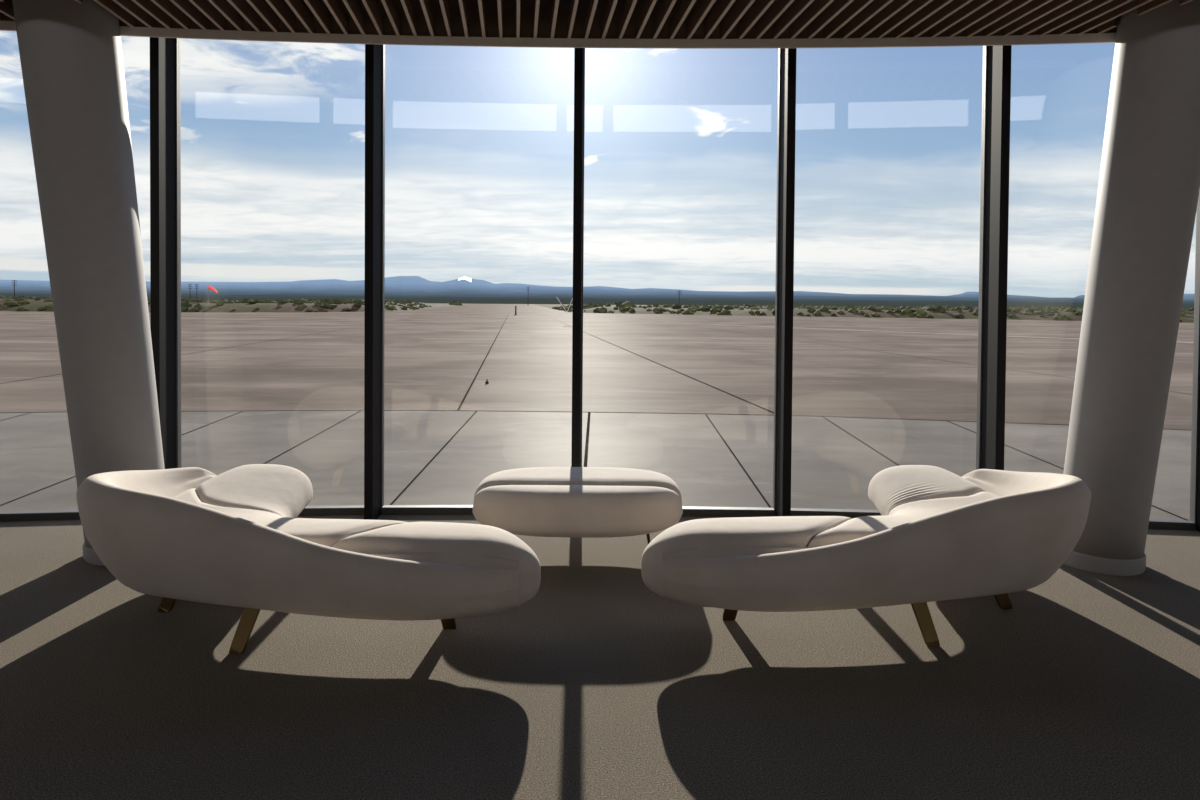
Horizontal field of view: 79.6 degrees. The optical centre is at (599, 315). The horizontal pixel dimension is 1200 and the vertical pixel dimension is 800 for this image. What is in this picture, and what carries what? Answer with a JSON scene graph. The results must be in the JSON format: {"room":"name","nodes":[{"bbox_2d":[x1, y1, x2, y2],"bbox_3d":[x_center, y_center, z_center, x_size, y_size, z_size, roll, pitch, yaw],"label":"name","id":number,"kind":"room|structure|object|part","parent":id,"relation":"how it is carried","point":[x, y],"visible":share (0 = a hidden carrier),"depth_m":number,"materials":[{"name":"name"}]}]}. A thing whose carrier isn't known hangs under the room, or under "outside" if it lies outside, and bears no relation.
{"room":"airport terminal","nodes":[
{"label":"airport terminal","id":0,"kind":"room"},
{"bbox_2d":[0,411,1191,519],"bbox_3d":[-0.012,1.502,6.864,28.000,0.056,7.288,0,1,0],"label":"ground slab","id":1,"kind":"structure","parent":0,"point":[831,468],"depth_m":7.74,"materials":[{"name":"concrete"}]},
{"bbox_2d":[0,0,1192,38],"bbox_3d":[0.016,-2.038,4.341,11.920,0.405,0.951,0,1,0],"label":"ceiling","id":2,"kind":"structure","parent":0,"point":[902,16],"depth_m":4.48,"materials":[{"name":"brown wood"}]},
{"bbox_2d":[0,21,1116,48],"bbox_3d":[0.014,-1.801,3.819,22.149,0.058,2.009,0,1,0],"label":"trim","id":3,"kind":"structure","parent":2,"relation":"attached to","point":[4,25],"depth_m":4.76,"materials":[{"name":"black metal"}]},
{"bbox_2d":[3,0,1117,38],"bbox_3d":[0.016,-2.031,3.827,22.156,0.402,2.004,0,1,0],"label":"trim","id":4,"kind":"structure","parent":2,"relation":"attached to","point":[509,7],"depth_m":4.81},
{"bbox_3d":[0.015,-1.978,4.466,10.800,0.040,0.040,0,1,0],"label":"rail","id":5,"kind":"part","parent":2,"relation":"part of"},
{"bbox_2d":[0,298,1193,322],"bbox_3d":[0.030,-3.851,279.976,400.000,2.129,440.000,0,1,0],"label":"scrub","id":6,"kind":"object","parent":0,"point":[34,304],"visible":0.2,"depth_m":94.84,"materials":[{"name":"green plant"}]},
{"bbox_2d":[208,286,217,302],"bbox_3d":[-53.736,-2.492,99.979,1.379,3.250,0.480,0,1,0],"label":"windsock","id":7,"kind":"object","parent":6,"relation":"on","point":[209,287],"visible":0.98,"depth_m":99.86,"materials":[{"name":"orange fabric"}]},
{"bbox_2d":[221,299,233,303],"bbox_3d":[-50.409,-1.815,97.023,1.896,0.815,1.781,0,1,0],"label":"bush","id":8,"kind":"object","parent":6,"relation":"on","point":[224,300],"visible":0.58,"depth_m":96.71,"materials":[{"name":"green plant"}]},
{"bbox_2d":[449,300,461,304],"bbox_3d":[-60.128,-4.995,299.820,6.028,2.660,5.225,0,1,0],"label":"bush","id":9,"kind":"object","parent":6,"relation":"on","point":[454,302],"visible":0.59,"depth_m":298.84,"materials":[{"name":"green plant"}]},
{"bbox_2d":[616,301,636,307],"bbox_3d":[4.330,-1.595,117.930,3.764,1.553,3.302,0,1,0],"label":"bush","id":10,"kind":"object","parent":6,"relation":"on","point":[625,304],"visible":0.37,"depth_m":117.23,"materials":[{"name":"green plant"}]},
{"bbox_2d":[922,305,936,309],"bbox_3d":[44.226,-0.837,95.912,2.662,1.122,2.574,0,1,0],"label":"bush","id":11,"kind":"object","parent":6,"relation":"on","point":[935,306],"visible":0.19,"depth_m":95.63,"materials":[{"name":"green plant"}]},
{"bbox_2d":[0,303,1193,429],"bbox_3d":[0.028,-3.521,301.985,300.000,0.300,596.000,0,1,0],"label":"apron","id":12,"kind":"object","parent":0,"point":[431,361],"depth_m":19.92,"materials":[{"name":"concrete"}]},
{"bbox_2d":[0,316,1189,520],"bbox_3d":[-3.011,0.749,46.871,34.020,0.002,83.703,0,1,0],"label":"trim","id":13,"kind":"structure","parent":12,"relation":"on","point":[588,420],"depth_m":9.64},
{"bbox_2d":[243,313,1192,342],"bbox_3d":[-17.958,0.416,59.066,104.144,0.001,66.352,0,1,0],"label":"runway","id":14,"kind":"structure","parent":12,"relation":"on","point":[243,313],"depth_m":47.49,"materials":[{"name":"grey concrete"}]},
{"bbox_2d":[0,514,1199,799],"bbox_3d":[-0.012,1.575,-1.413,22.600,0.100,13.120,0,1,0],"label":"floor","id":15,"kind":"structure","parent":0,"point":[600,685],"depth_m":2.76,"materials":[{"name":"carpet"}]},
{"bbox_2d":[12,0,164,565],"bbox_3d":[-3.106,-0.412,4.420,1.122,3.620,0.809,0,1,0],"label":"column","id":16,"kind":"structure","parent":15,"relation":"on","point":[71,58],"depth_m":4.22,"materials":[{"name":"white paint"}]},
{"bbox_2d":[76,464,540,653],"bbox_3d":[-1.373,1.080,3.723,2.220,0.688,1.556,0,1,0],"label":"curved sofa","id":17,"kind":"object","parent":15,"relation":"on","point":[236,537],"visible":1,"depth_m":3.07,"materials":[{"name":"fabric"}]},
{"bbox_3d":[-2.052,1.299,3.492,0.161,0.247,0.056,0,1,-37],"label":"leg","id":18,"kind":"part","parent":17,"relation":"part of","materials":[{"name":"brown wood"}]},
{"bbox_3d":[-1.520,1.312,3.118,0.073,0.243,0.163,1,1,17],"label":"leg","id":19,"kind":"part","parent":17,"relation":"part of","materials":[{"name":"brown wood"}]},
{"bbox_2d":[173,464,540,616],"bbox_3d":[-1.474,1.100,3.498,2.332,0.379,1.105,1,1,36],"label":"seat cushion","id":20,"kind":"object","parent":17,"relation":"on","point":[284,565],"depth_m":3.06,"materials":[{"name":"fabric"}]},
{"bbox_3d":[-0.722,1.314,3.311,0.127,0.244,0.043,0,1,0],"label":"leg","id":21,"kind":"part","parent":17,"relation":"part of","materials":[{"name":"brown wood"}]},
{"bbox_2d":[472,467,682,543],"bbox_3d":[-0.131,1.196,4.327,1.244,0.454,0.710,0,1,0],"label":"ottoman","id":22,"kind":"object","parent":15,"relation":"on","point":[576,502],"visible":1,"depth_m":4.03,"materials":[{"name":"fabric"}]},
{"bbox_2d":[342,505,853,509],"bbox_3d":[-0.012,1.492,4.301,22.551,0.063,2.311,0,1,0],"label":"trim","id":23,"kind":"structure","parent":15,"relation":"on","point":[342,505],"depth_m":5.43,"materials":[{"name":"metal"}]},
{"bbox_2d":[641,465,1090,646],"bbox_3d":[1.301,1.099,3.838,2.220,0.688,1.556,0,1,0],"label":"curved sofa","id":24,"kind":"object","parent":15,"relation":"on","point":[940,534],"visible":1,"depth_m":3.19,"materials":[{"name":"fabric"}]},
{"bbox_3d":[0.646,1.322,3.426,0.127,0.244,0.043,0,1,0],"label":"leg","id":25,"kind":"part","parent":24,"relation":"part of","materials":[{"name":"brown wood"}]},
{"bbox_2d":[641,465,997,606],"bbox_3d":[1.401,1.120,3.614,2.332,0.379,1.105,0,1,-36],"label":"seat cushion","id":26,"kind":"object","parent":24,"relation":"on","point":[886,560],"depth_m":3.17,"materials":[{"name":"fabric"}]},
{"bbox_3d":[1.444,1.333,3.233,0.073,0.243,0.163,0,1,-17],"label":"leg","id":27,"kind":"part","parent":24,"relation":"part of","materials":[{"name":"brown wood"}]},
{"bbox_3d":[1.976,1.328,3.607,0.161,0.247,0.056,1,1,37],"label":"leg","id":28,"kind":"part","parent":24,"relation":"part of","materials":[{"name":"brown wood"}]},
{"bbox_2d":[1063,0,1199,575],"bbox_3d":[3.283,-0.361,4.385,1.144,3.620,0.809,0,1,0],"label":"column","id":29,"kind":"structure","parent":15,"relation":"on","point":[1149,183],"depth_m":4.17,"materials":[{"name":"white paint"}]},
{"bbox_2d":[462,312,771,414],"bbox_3d":[-5.704,0.483,61.194,16.400,0.001,101.650,0,1,0],"label":"taxiway","id":30,"kind":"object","parent":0,"point":[528,367],"visible":0.83,"depth_m":14.61,"materials":[{"name":"concrete"}]},
{"label":"outside","id":31,"kind":"structure","parent":0,"visible":0},
{"bbox_2d":[0,289,1193,308],"bbox_3d":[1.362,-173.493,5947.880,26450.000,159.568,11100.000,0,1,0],"label":"mountains","id":32,"kind":"structure","parent":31,"point":[897,301],"depth_m":8220.32,"materials":[{"name":"blue stone"}]},
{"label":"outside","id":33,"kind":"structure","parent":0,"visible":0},
{"bbox_2d":[0,276,1194,298],"bbox_3d":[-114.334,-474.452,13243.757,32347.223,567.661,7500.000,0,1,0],"label":"mountain range","id":34,"kind":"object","parent":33,"point":[397,284],"visible":0.34,"depth_m":8883.94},
{"bbox_3d":[0.030,-3.772,4.077,22.530,3.600,2.515,0,1,0],"label":"wall","id":35,"kind":"structure","parent":0,"visible":0},
{"bbox_2d":[0,510,79,521],"bbox_3d":[-3.680,-0.312,4.782,1.445,3.400,0.275,0,1,-8],"label":"window","id":36,"kind":"structure","parent":35,"relation":"in","point":[49,514],"depth_m":4.87,"materials":[{"name":"black metal"}]},
{"bbox_2d":[150,37,363,515],"bbox_3d":[-2.276,-0.304,4.914,1.385,3.400,0.275,0,1,-5],"label":"window","id":37,"kind":"structure","parent":35,"relation":"in","point":[165,79],"depth_m":4.82,"materials":[{"name":"black metal"}]},
{"bbox_3d":[-2.261,1.374,5.037,1.311,0.042,0.065,0,1,-4],"label":"sill","id":38,"kind":"part","parent":37,"relation":"part of","materials":[{"name":"black metal"}]},
{"bbox_2d":[364,44,473,519],"bbox_3d":[-0.888,-0.294,4.983,1.403,3.400,0.275,0,1,-3],"label":"window","id":39,"kind":"structure","parent":35,"relation":"in","point":[374,506],"depth_m":4.88,"materials":[{"name":"black metal"}]},
{"bbox_3d":[-0.869,1.383,5.104,1.329,0.042,0.065,0,1,-2],"label":"sill","id":40,"kind":"part","parent":39,"relation":"part of","materials":[{"name":"black metal"}]},
{"bbox_2d":[571,48,774,516],"bbox_3d":[0.526,-0.283,4.991,1.435,3.400,0.275,0,1,0],"label":"window","id":41,"kind":"structure","parent":35,"relation":"in","point":[579,53],"depth_m":4.86,"materials":[{"name":"black metal"}]},
{"bbox_3d":[0.549,1.394,5.110,1.361,0.042,0.065,0,1,1],"label":"sill","id":42,"kind":"part","parent":41,"relation":"part of","materials":[{"name":"black metal"}]},
{"bbox_2d":[773,48,881,517],"bbox_3d":[1.937,-0.271,4.936,1.397,3.400,0.275,0,1,2],"label":"window","id":43,"kind":"structure","parent":35,"relation":"in","point":[786,129],"depth_m":4.87,"materials":[{"name":"black metal"}]},
{"bbox_3d":[1.964,1.407,5.055,1.323,0.042,0.065,1,1,4],"label":"sill","id":44,"kind":"part","parent":43,"relation":"part of","materials":[{"name":"black metal"}]},
{"bbox_2d":[976,45,1195,530],"bbox_3d":[3.321,-0.258,4.822,1.390,3.400,0.275,1,1,5],"label":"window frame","id":45,"kind":"structure","parent":35,"relation":"in","point":[996,78],"depth_m":4.82,"materials":[{"name":"black metal"}]},
{"bbox_3d":[3.352,1.419,4.939,1.316,0.042,0.065,1,1,6],"label":"sill","id":46,"kind":"part","parent":45,"relation":"part of","materials":[{"name":"black metal"}]},
{"bbox_2d":[1190,191,1199,531],"bbox_3d":[4.668,-0.245,4.651,1.335,3.400,0.275,1,1,7],"label":"window","id":47,"kind":"structure","parent":35,"relation":"in","point":[1195,434],"depth_m":4.84,"materials":[{"name":"clear glass"}]}
]}

